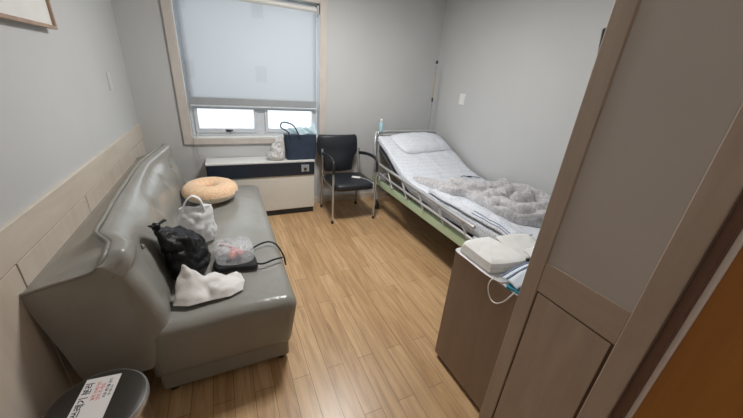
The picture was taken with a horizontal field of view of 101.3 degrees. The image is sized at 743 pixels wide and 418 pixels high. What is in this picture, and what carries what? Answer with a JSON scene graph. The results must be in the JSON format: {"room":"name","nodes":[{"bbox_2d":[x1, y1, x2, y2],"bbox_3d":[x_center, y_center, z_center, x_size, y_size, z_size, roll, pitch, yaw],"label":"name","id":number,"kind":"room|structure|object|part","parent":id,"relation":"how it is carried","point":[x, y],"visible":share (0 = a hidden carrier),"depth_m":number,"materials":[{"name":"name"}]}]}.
{"room":"hospital room","nodes":[
{"label":"hospital room","id":0,"kind":"room"},
{"bbox_2d":[0,0,137,225],"bbox_3d":[-1.157,-0.036,0.601,0.180,2.420,5.340,-7,26,-24],"label":"wall","id":1,"kind":"structure","parent":0,"point":[59,110],"depth_m":1.46,"materials":[{"name":"paint"}]},
{"bbox_2d":[0,0,57,29],"bbox_3d":[-1.392,-0.968,1.151,0.039,0.463,0.495,-7,26,-24],"label":"picture frame","id":2,"kind":"object","parent":1,"relation":"attached to","point":[39,13],"visible":1,"depth_m":1.26,"materials":[{"name":"brown wood"}]},
{"bbox_2d":[0,123,142,278],"bbox_3d":[-1.093,0.250,0.769,0.014,0.122,4.980,-7,26,-24],"label":"trim","id":3,"kind":"structure","parent":1,"relation":"attached to","point":[20,237],"depth_m":1.31,"materials":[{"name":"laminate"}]},
{"bbox_2d":[0,139,145,417],"bbox_3d":[-1.126,0.650,0.942,0.010,0.739,4.972,-7,26,-24],"label":"wall paneling","id":4,"kind":"structure","parent":1,"relation":"attached to","point":[34,372],"depth_m":1.09,"materials":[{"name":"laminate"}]},
{"bbox_2d":[106,72,113,90],"bbox_3d":[-1.867,-0.910,2.176,0.008,0.120,0.070,-7,26,-24],"label":"light switch","id":5,"kind":"object","parent":1,"relation":"attached to","point":[107,73],"visible":1,"depth_m":2.16,"materials":[{"name":"white plastic"}]},
{"bbox_2d":[111,0,445,196],"bbox_3d":[-0.703,-1.216,3.413,3.195,2.420,0.180,-7,26,-24],"label":"wall","id":6,"kind":"structure","parent":0,"point":[382,55],"depth_m":3.35,"materials":[{"name":"paint"}]},
{"bbox_2d":[160,0,327,144],"bbox_3d":[-1.160,-1.394,3.054,1.433,1.443,0.161,-7,26,-24],"label":"window","id":7,"kind":"structure","parent":6,"relation":"in","point":[261,133],"depth_m":3.10,"materials":[{"name":"laminate"}]},
{"bbox_3d":[-1.493,-0.933,3.151,0.587,0.276,0.062,-7,26,-24],"label":"sash","id":8,"kind":"part","parent":7,"relation":"part of","materials":[{"name":"glass"}]},
{"bbox_2d":[172,0,318,166],"bbox_3d":[-1.157,-1.229,3.081,1.268,1.584,0.100,-7,26,-24],"label":"roller blind","id":9,"kind":"object","parent":7,"relation":"attached to","point":[239,53],"visible":1,"depth_m":2.95,"materials":[{"name":"fabric"}]},
{"bbox_3d":[-1.706,-1.131,2.820,0.029,1.532,0.053,-14,29,-36],"label":"pull chain","id":10,"kind":"part","parent":9,"relation":"part of","materials":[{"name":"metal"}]},
{"bbox_3d":[-1.175,-1.057,3.166,1.231,0.016,0.018,-7,26,-24],"label":"hem rail","id":11,"kind":"part","parent":9,"relation":"part of","materials":[{"name":"plastic"}]},
{"bbox_3d":[-1.199,-0.781,3.296,1.277,0.014,0.116,-7,26,-24],"label":"sill","id":12,"kind":"part","parent":7,"relation":"part of","materials":[{"name":"white metal"}]},
{"bbox_3d":[-0.912,-1.000,3.414,0.545,0.276,0.062,-7,26,-24],"label":"sash","id":13,"kind":"part","parent":7,"relation":"part of","materials":[{"name":"plastic"}]},
{"bbox_2d":[314,189,403,202],"bbox_3d":[-0.742,-0.108,3.800,3.181,0.080,0.012,-7,26,-24],"label":"baseboard","id":14,"kind":"structure","parent":6,"relation":"attached to","point":[381,193],"depth_m":4.00,"materials":[{"name":"laminate"}]},
{"bbox_2d":[142,195,479,417],"bbox_3d":[0.280,0.940,1.792,3.555,0.100,5.340,-7,26,-24],"label":"floor","id":15,"kind":"structure","parent":0,"point":[370,294],"depth_m":1.95,"materials":[{"name":"brown wood"}]},
{"bbox_2d":[42,369,153,417],"bbox_3d":[-0.961,0.851,1.132,0.314,0.405,0.300,-7,26,-24],"label":"pedal bin","id":16,"kind":"object","parent":15,"relation":"on","point":[117,393],"visible":1,"depth_m":1.07,"materials":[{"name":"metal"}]},
{"bbox_2d":[19,143,296,389],"bbox_3d":[-1.189,0.158,2.122,0.953,0.858,1.869,-7,26,-24],"label":"sofa","id":17,"kind":"object","parent":15,"relation":"on","point":[105,299],"visible":0.8,"depth_m":1.42,"materials":[{"name":"grey leather"}]},
{"bbox_3d":[-1.435,0.081,1.961,0.391,0.620,1.855,-7,26,-24],"label":"backrest","id":18,"kind":"part","parent":17,"relation":"part of","materials":[{"name":"grey leather"}]},
{"bbox_2d":[148,219,210,280],"bbox_3d":[-0.993,0.177,1.638,0.210,0.322,0.340,2,23,-6],"label":"bag","id":19,"kind":"object","parent":17,"relation":"on","point":[180,246],"visible":0.93,"depth_m":1.54,"materials":[{"name":"black plastic"}]},
{"bbox_2d":[178,195,217,241],"bbox_3d":[-1.096,0.059,1.907,0.218,0.309,0.150,-7,26,-24],"label":"shopping bag","id":20,"kind":"object","parent":17,"relation":"on","point":[200,218],"visible":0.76,"depth_m":1.87,"materials":[{"name":"white plastic"}]},
{"bbox_3d":[-1.089,-0.031,1.850,0.132,0.098,0.046,-9,27,-29],"label":"handle","id":21,"kind":"part","parent":20,"relation":"part of","materials":[{"name":"white plastic"}]},
{"bbox_2d":[173,265,244,305],"bbox_3d":[-0.804,0.340,1.508,0.324,0.150,0.176,-10,27,-29],"label":"plastic bag","id":22,"kind":"object","parent":17,"relation":"on","point":[191,287],"visible":1,"depth_m":1.49,"materials":[{"name":"white plastic"}]},
{"bbox_2d":[181,177,237,203],"bbox_3d":[-1.349,-0.162,2.555,0.423,0.140,0.423,-7,26,-24],"label":"cushion","id":23,"kind":"object","parent":17,"relation":"on","point":[211,190],"visible":0.97,"depth_m":2.44,"materials":[{"name":"beige fabric"}]},
{"bbox_3d":[-1.072,0.267,2.233,0.672,0.315,1.847,-7,26,-24],"label":"seat","id":24,"kind":"part","parent":17,"relation":"part of","materials":[{"name":"grey leather"}]},
{"bbox_2d":[213,241,286,272],"bbox_3d":[-0.721,0.330,1.839,0.418,0.131,0.232,-18,32,-42],"label":"pouch","id":25,"kind":"object","parent":17,"relation":"on","point":[247,261],"visible":0.92,"depth_m":1.74,"materials":[{"name":"fabric"}]},
{"bbox_3d":[-0.819,0.228,1.803,0.227,0.070,0.273,-7,26,-24],"label":"clear bag","id":26,"kind":"object","parent":25,"relation":"on","visible":0},
{"bbox_2d":[219,245,243,258],"bbox_3d":[-0.825,0.239,1.799,0.091,0.043,0.180,-16,31,-40],"label":"bundle","id":27,"kind":"object","parent":26,"relation":"in","point":[234,252],"visible":1,"depth_m":1.75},
{"bbox_2d":[205,156,314,215],"bbox_3d":[-1.177,-0.240,3.346,1.068,0.618,0.267,-7,26,-24],"label":"heater","id":28,"kind":"object","parent":15,"relation":"on","point":[285,186],"visible":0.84,"depth_m":3.28,"materials":[{"name":"beige metal"}]},
{"bbox_3d":[-1.161,-0.520,3.238,1.068,0.018,0.241,-7,26,-24],"label":"plate","id":29,"kind":"part","parent":28,"relation":"part of","materials":[{"name":"white metal"}]},
{"bbox_2d":[267,136,284,160],"bbox_3d":[-1.007,-0.641,3.208,0.190,0.247,0.156,-7,26,-24],"label":"plastic bag","id":30,"kind":"object","parent":28,"relation":"on","point":[277,149],"visible":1,"depth_m":3.18,"materials":[{"name":"white plastic"}]},
{"bbox_2d":[280,122,315,159],"bbox_3d":[-0.794,-0.748,3.299,0.390,0.402,0.147,-7,26,-24],"label":"tote bag","id":31,"kind":"object","parent":28,"relation":"on","point":[297,146],"visible":0.84,"depth_m":3.28,"materials":[{"name":"blue fabric"}]},
{"bbox_3d":[-0.843,-0.805,3.171,0.211,0.204,0.023,-7,26,-24],"label":"handle","id":32,"kind":"part","parent":31,"relation":"part of","materials":[{"name":"blue fabric"}]},
{"bbox_2d":[288,122,317,153],"bbox_3d":[-0.739,-0.757,3.326,0.316,0.366,0.120,-7,26,-24],"label":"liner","id":33,"kind":"object","parent":31,"relation":"in","point":[312,129],"visible":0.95,"depth_m":3.30,"materials":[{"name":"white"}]},
{"bbox_3d":[-0.725,-0.447,3.337,0.085,0.080,0.005,-7,26,-24],"label":"control panel","id":34,"kind":"part","parent":28,"relation":"part of","materials":[{"name":"white plastic"}]},
{"bbox_2d":[317,134,378,223],"bbox_3d":[-0.281,-0.356,3.462,0.538,0.868,0.580,-7,26,-24],"label":"chair","id":35,"kind":"object","parent":15,"relation":"on","point":[337,152],"visible":1,"depth_m":3.47,"materials":[{"name":"black leather"}]},
{"bbox_3d":[-0.578,-0.362,3.570,0.023,0.692,0.053,-7,26,-24],"label":"leg","id":36,"kind":"part","parent":35,"relation":"part of","materials":[{"name":"silver metal"}]},
{"bbox_3d":[-0.465,-0.508,3.258,0.035,0.161,0.449,-6,25,-23],"label":"armrest","id":37,"kind":"part","parent":35,"relation":"part of","materials":[{"name":"black plastic"}]},
{"bbox_3d":[-0.406,-0.130,3.218,0.023,0.570,0.027,-7,26,-24],"label":"leg","id":38,"kind":"part","parent":35,"relation":"part of","materials":[{"name":"silver metal"}]},
{"bbox_3d":[-0.384,-0.653,3.549,0.486,0.408,0.118,-7,26,-24],"label":"backrest","id":39,"kind":"part","parent":35,"relation":"part of","materials":[{"name":"black leather"}]},
{"bbox_3d":[-0.256,-0.315,3.427,0.470,0.075,0.470,-7,26,-24],"label":"seat","id":40,"kind":"part","parent":35,"relation":"part of","materials":[{"name":"black leather"}]},
{"bbox_3d":[-0.172,-0.409,3.753,0.023,0.692,0.053,-7,26,-24],"label":"leg","id":41,"kind":"part","parent":35,"relation":"part of","materials":[{"name":"silver metal"}]},
{"bbox_2d":[351,176,373,191],"bbox_3d":[-0.093,-0.280,3.405,0.309,0.122,0.088,18,27,28],"label":"charger","id":42,"kind":"object","parent":35,"relation":"on","point":[358,177],"visible":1,"depth_m":3.40,"materials":[{"name":"plastic"}]},
{"bbox_3d":[-0.028,-0.559,3.457,0.048,0.161,0.450,-9,27,-28],"label":"armrest","id":43,"kind":"part","parent":35,"relation":"part of","materials":[{"name":"black plastic"}]},
{"bbox_3d":[0.038,-0.182,3.419,0.023,0.570,0.027,-7,26,-24],"label":"leg","id":44,"kind":"part","parent":35,"relation":"part of","materials":[{"name":"silver metal"}]},
{"bbox_2d":[372,130,477,246],"bbox_3d":[0.835,-0.101,2.971,0.938,0.953,2.158,-7,26,-24],"label":"hospital bed","id":45,"kind":"object","parent":15,"relation":"on","point":[454,232],"visible":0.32,"depth_m":2.88,"materials":[{"name":"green metal"}]},
{"bbox_3d":[0.043,-0.635,3.511,0.048,0.492,0.178,0,24,-10],"label":"guard arm","id":46,"kind":"part","parent":45,"relation":"part of","materials":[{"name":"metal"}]},
{"bbox_3d":[0.071,-0.223,3.715,0.044,0.215,0.044,-7,26,-24],"label":"leg","id":47,"kind":"part","parent":45,"relation":"part of","materials":[{"name":"metal"}]},
{"bbox_2d":[379,119,382,131],"bbox_3d":[0.109,-0.946,3.451,0.042,0.144,0.042,-7,26,-24],"label":"spray bottle","id":48,"kind":"object","parent":45,"relation":"hanging from","point":[381,120],"visible":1,"depth_m":3.44,"materials":[{"name":"blue plastic"}]},
{"bbox_3d":[0.424,-0.728,3.756,0.740,0.380,0.014,-7,26,-24],"label":"head panel","id":49,"kind":"part","parent":45,"relation":"part of","materials":[{"name":"plastic"}]},
{"bbox_3d":[0.200,-0.308,3.227,0.024,0.166,0.127,-8,26,-27],"label":"guard post","id":50,"kind":"part","parent":45,"relation":"part of","materials":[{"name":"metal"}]},
{"bbox_3d":[0.876,-0.268,2.894,0.852,0.374,2.035,-7,26,-24],"label":"mattress","id":51,"kind":"part","parent":45,"relation":"part of","materials":[{"name":"white fabric"}]},
{"bbox_3d":[0.421,-0.674,3.777,0.856,0.604,0.042,-7,26,-24],"label":"head frame","id":52,"kind":"part","parent":45,"relation":"part of","materials":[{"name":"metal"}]},
{"bbox_3d":[0.322,-0.191,2.985,0.024,0.161,0.127,-8,26,-27],"label":"guard post","id":53,"kind":"part","parent":45,"relation":"part of","materials":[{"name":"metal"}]},
{"bbox_3d":[0.445,-0.074,2.743,0.024,0.157,0.127,-8,26,-27],"label":"guard post","id":54,"kind":"part","parent":45,"relation":"part of","materials":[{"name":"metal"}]},
{"bbox_3d":[0.403,-0.095,2.836,0.024,0.054,1.680,-7,26,-24],"label":"guard rail","id":55,"kind":"part","parent":45,"relation":"part of","materials":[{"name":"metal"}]},
{"bbox_3d":[0.390,-0.202,2.828,0.031,0.068,1.641,-7,26,-24],"label":"guard rail","id":56,"kind":"part","parent":45,"relation":"part of","materials":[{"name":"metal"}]},
{"bbox_2d":[428,60,437,129],"bbox_3d":[0.723,-1.127,3.770,0.058,1.282,0.031,-7,26,-24],"label":"pole","id":57,"kind":"object","parent":45,"relation":"attached to","point":[437,60],"visible":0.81,"depth_m":3.65,"materials":[{"name":"grey metal"}]},
{"bbox_3d":[0.568,0.043,2.502,0.024,0.152,0.126,-8,26,-27],"label":"guard post","id":58,"kind":"part","parent":45,"relation":"part of","materials":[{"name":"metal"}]},
{"bbox_2d":[377,135,539,239],"bbox_3d":[0.867,-0.289,2.877,0.866,0.416,2.031,-7,26,-24],"label":"sheet","id":59,"kind":"object","parent":45,"relation":"on","point":[444,165],"visible":0.32,"depth_m":3.17,"materials":[{"name":"white fabric"}]},
{"bbox_2d":[390,132,450,152],"bbox_3d":[0.576,-0.784,3.542,0.682,0.180,0.334,-9,27,-28],"label":"pillow","id":60,"kind":"object","parent":59,"relation":"on","point":[412,142],"visible":1,"depth_m":3.46,"materials":[{"name":"white fabric"}]},
{"bbox_2d":[428,189,532,235],"bbox_3d":[0.777,-0.009,2.325,0.183,0.077,0.940,-7,26,-24],"label":"striped towel","id":61,"kind":"object","parent":59,"relation":"on","point":[474,210],"visible":0.98,"depth_m":2.19,"materials":[{"name":"white fabric"}]},
{"bbox_2d":[413,176,550,226],"bbox_3d":[1.027,-0.154,2.643,0.806,0.136,1.247,-7,26,-24],"label":"blanket","id":62,"kind":"object","parent":59,"relation":"on","point":[522,204],"visible":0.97,"depth_m":2.48,"materials":[{"name":"grey fabric"}]},
{"bbox_3d":[0.691,0.160,2.260,0.024,0.147,0.126,-8,26,-27],"label":"guard post","id":63,"kind":"part","parent":45,"relation":"part of","materials":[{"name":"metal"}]},
{"bbox_2d":[435,240,529,410],"bbox_3d":[0.698,0.588,1.628,0.481,0.735,0.393,-7,26,-24],"label":"nightstand","id":64,"kind":"object","parent":15,"relation":"on","point":[473,328],"visible":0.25,"depth_m":1.50,"materials":[{"name":"brown wood"}]},
{"bbox_2d":[456,247,508,281],"bbox_3d":[0.605,0.242,1.473,0.289,0.008,0.305,-7,26,-24],"label":"nightstand top","id":65,"kind":"object","parent":64,"relation":"on","point":[491,275],"visible":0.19,"depth_m":1.37,"materials":[{"name":"white"}]},
{"bbox_2d":[460,237,525,272],"bbox_3d":[0.581,0.210,1.462,0.224,0.049,0.257,-7,26,-24],"label":"pad","id":66,"kind":"object","parent":65,"relation":"on","point":[492,255],"visible":0.98,"depth_m":1.41,"materials":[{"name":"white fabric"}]},
{"bbox_2d":[487,277,520,303],"bbox_3d":[0.596,0.353,1.308,0.143,0.105,0.131,-7,26,-24],"label":"cord","id":67,"kind":"object","parent":64,"relation":"on","point":[506,284],"visible":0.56,"depth_m":1.28,"materials":[{"name":"plastic"}]},
{"bbox_2d":[506,283,519,294],"bbox_3d":[0.596,0.328,1.255,0.055,0.014,0.060,-13,29,-35],"label":"packet","id":68,"kind":"object","parent":67,"relation":"on","point":[510,287],"visible":0.3,"depth_m":1.25,"materials":[{"name":"teal plastic"}]},
{"bbox_2d":[499,262,528,289],"bbox_3d":[0.700,0.270,1.328,0.308,0.047,0.093,-9,27,-28],"label":"cloth","id":69,"kind":"object","parent":64,"relation":"on","point":[515,276],"visible":0.36,"depth_m":1.28,"materials":[{"name":"fabric"}]},
{"bbox_2d":[522,246,533,257],"bbox_3d":[0.792,0.206,1.424,0.174,0.022,0.102,-10,27,-30],"label":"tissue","id":70,"kind":"object","parent":69,"relation":"on","point":[529,251],"visible":0.15,"depth_m":1.42,"materials":[{"name":"white paper"}]},
{"bbox_2d":[495,234,535,258],"bbox_3d":[0.780,0.186,1.549,0.192,0.029,0.224,-3,24,-16],"label":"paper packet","id":71,"kind":"object","parent":64,"relation":"on","point":[517,242],"visible":0.52,"depth_m":1.58,"materials":[{"name":"white paper"}]},
{"bbox_2d":[428,0,614,194],"bbox_3d":[1.450,-0.811,2.874,0.180,2.420,3.175,-7,26,-24],"label":"wall","id":72,"kind":"structure","parent":0,"point":[523,68],"depth_m":2.83,"materials":[{"name":"paint"}]},
{"bbox_2d":[459,93,465,104],"bbox_3d":[1.029,-1.246,3.461,0.011,0.120,0.090,-7,26,-24],"label":"wall socket","id":73,"kind":"object","parent":72,"relation":"attached to","point":[462,96],"visible":1,"depth_m":3.46,"materials":[{"name":"plastic"}]},
{"bbox_2d":[548,0,742,417],"bbox_3d":[1.099,0.331,0.170,0.120,2.420,2.105,-7,26,-24],"label":"wall","id":74,"kind":"structure","parent":0,"point":[675,93],"depth_m":0.77,"materials":[{"name":"paint"}]},
{"bbox_2d":[493,293,610,417],"bbox_3d":[0.629,0.694,1.151,0.005,0.749,0.248,-7,26,-24],"label":"panel","id":75,"kind":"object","parent":74,"relation":"attached to","point":[557,359],"depth_m":1.08,"materials":[{"name":"laminate"}]},
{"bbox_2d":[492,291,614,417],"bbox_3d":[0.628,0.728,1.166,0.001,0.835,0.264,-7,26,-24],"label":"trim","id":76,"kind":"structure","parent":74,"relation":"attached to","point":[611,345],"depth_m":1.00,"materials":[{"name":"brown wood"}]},
{"bbox_2d":[478,0,640,417],"bbox_3d":[0.625,-0.061,0.989,0.026,2.420,0.061,-7,26,-24],"label":"trim","id":77,"kind":"structure","parent":74,"relation":"attached to","point":[623,12],"depth_m":0.96,"materials":[{"name":"laminate"}]},
{"bbox_2d":[537,262,630,344],"bbox_3d":[0.661,0.291,0.976,0.005,0.120,0.264,-7,26,-24],"label":"trim","id":78,"kind":"structure","parent":74,"relation":"attached to","point":[607,318],"depth_m":0.96,"materials":[{"name":"laminate"}]},
{"bbox_2d":[577,103,742,417],"bbox_3d":[0.946,0.377,0.376,0.018,2.150,1.026,-7,26,-24],"label":"trim","id":79,"kind":"structure","parent":74,"relation":"attached to","point":[721,185],"depth_m":0.75,"materials":[{"name":"laminate"}]},
{"bbox_2d":[610,195,742,417],"bbox_3d":[0.991,0.404,0.411,0.134,2.080,0.896,-7,26,-24],"label":"door","id":80,"kind":"structure","parent":74,"relation":"in","point":[693,368],"depth_m":0.75,"materials":[{"name":"brown wood"}]},
{"bbox_3d":[1.373,-0.134,1.296,1.396,2.420,0.120,-7,26,-24],"label":"wall","id":81,"kind":"structure","parent":0,"visible":0},
{"bbox_2d":[597,28,605,53],"bbox_3d":[1.014,-0.435,1.091,0.690,0.299,0.075,-7,26,-24],"label":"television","id":82,"kind":"object","parent":81,"relation":"attached to","point":[603,29],"visible":0.02,"depth_m":0.93,"materials":[{"name":"black plastic"}]}
]}

